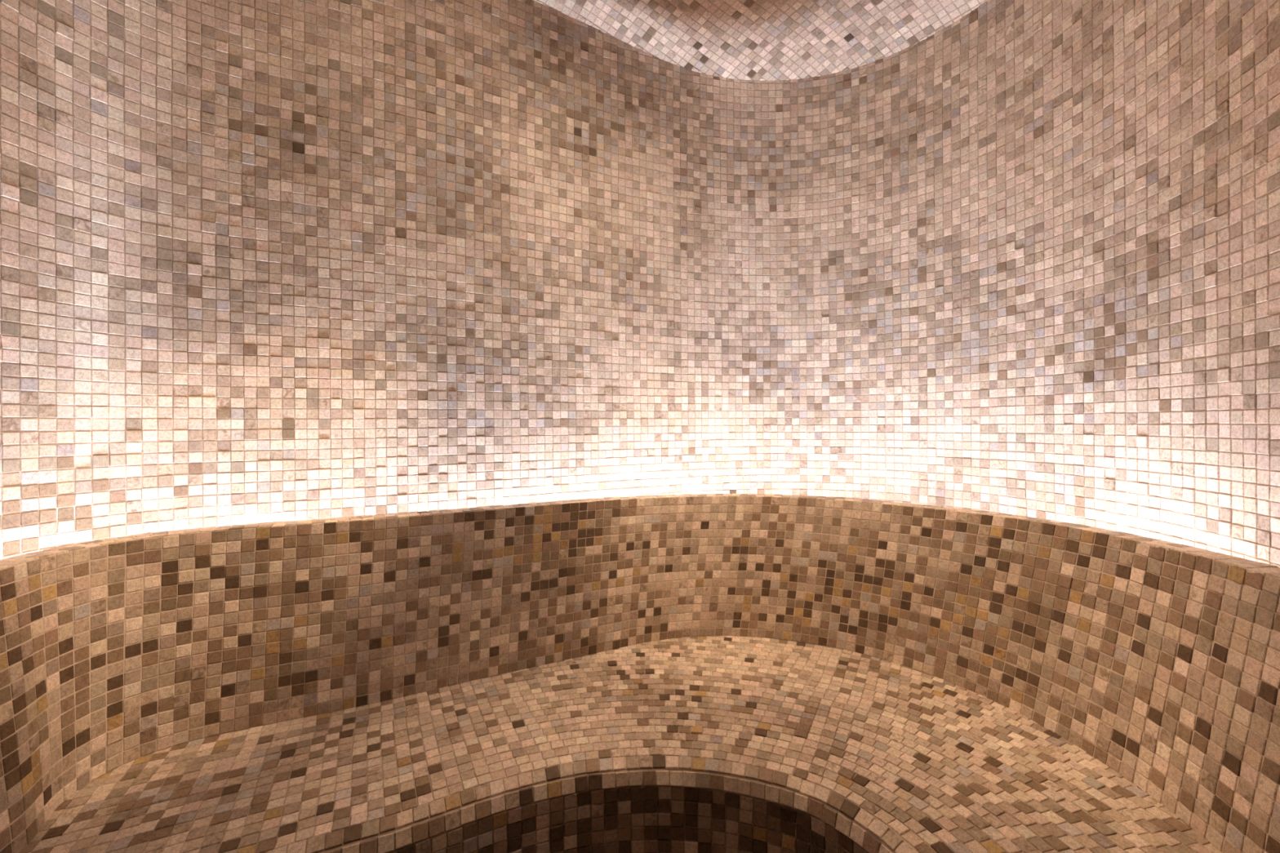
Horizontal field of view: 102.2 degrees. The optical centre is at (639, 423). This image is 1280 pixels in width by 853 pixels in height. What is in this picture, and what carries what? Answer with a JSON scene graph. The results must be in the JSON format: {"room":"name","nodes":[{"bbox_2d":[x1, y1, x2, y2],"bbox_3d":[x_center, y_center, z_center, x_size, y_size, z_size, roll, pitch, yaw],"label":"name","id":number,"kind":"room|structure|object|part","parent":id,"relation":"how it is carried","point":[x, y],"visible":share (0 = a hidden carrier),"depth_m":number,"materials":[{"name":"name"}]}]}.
{"room":"spa","nodes":[
{"label":"spa","id":0,"kind":"room"},
{"bbox_2d":[0,0,675,559],"bbox_3d":[-0.690,-0.076,1.045,0.594,2.320,1.959,0,0,35],"label":"wall","id":1,"kind":"structure","parent":0,"point":[261,261],"depth_m":1.23,"materials":[{"name":"tile"}]},
{"bbox_2d":[533,0,987,80],"bbox_3d":[-0.043,-1.210,0.600,2.328,0.116,2.448,0,0,0],"label":"ceiling","id":2,"kind":"structure","parent":0,"point":[762,40],"depth_m":1.55,"materials":[{"name":"beige tile"}]},
{"bbox_2d":[908,0,1279,567],"bbox_3d":[0.957,-0.058,0.837,0.180,2.264,1.529,0,0,-3],"label":"wall","id":3,"kind":"structure","parent":0,"point":[1094,190],"depth_m":1.15,"materials":[{"name":"tile"}]},
{"bbox_3d":[-0.030,1.068,0.600,2.328,0.010,2.448,0,0,0],"label":"floor","id":4,"kind":"structure","parent":0,"visible":0},
{"bbox_2d":[0,493,1279,852],"bbox_3d":[-0.047,0.641,0.815,1.940,0.869,1.445,0,0,0],"label":"bench","id":5,"kind":"object","parent":4,"relation":"on","point":[613,674],"visible":1,"depth_m":1.00,"materials":[{"name":"beige tile"}]},
{"bbox_3d":[-0.056,0.847,0.799,1.799,0.456,1.409,0,0,0],"label":"seat","id":6,"kind":"part","parent":5,"relation":"part of","materials":[{"name":"beige tile"}]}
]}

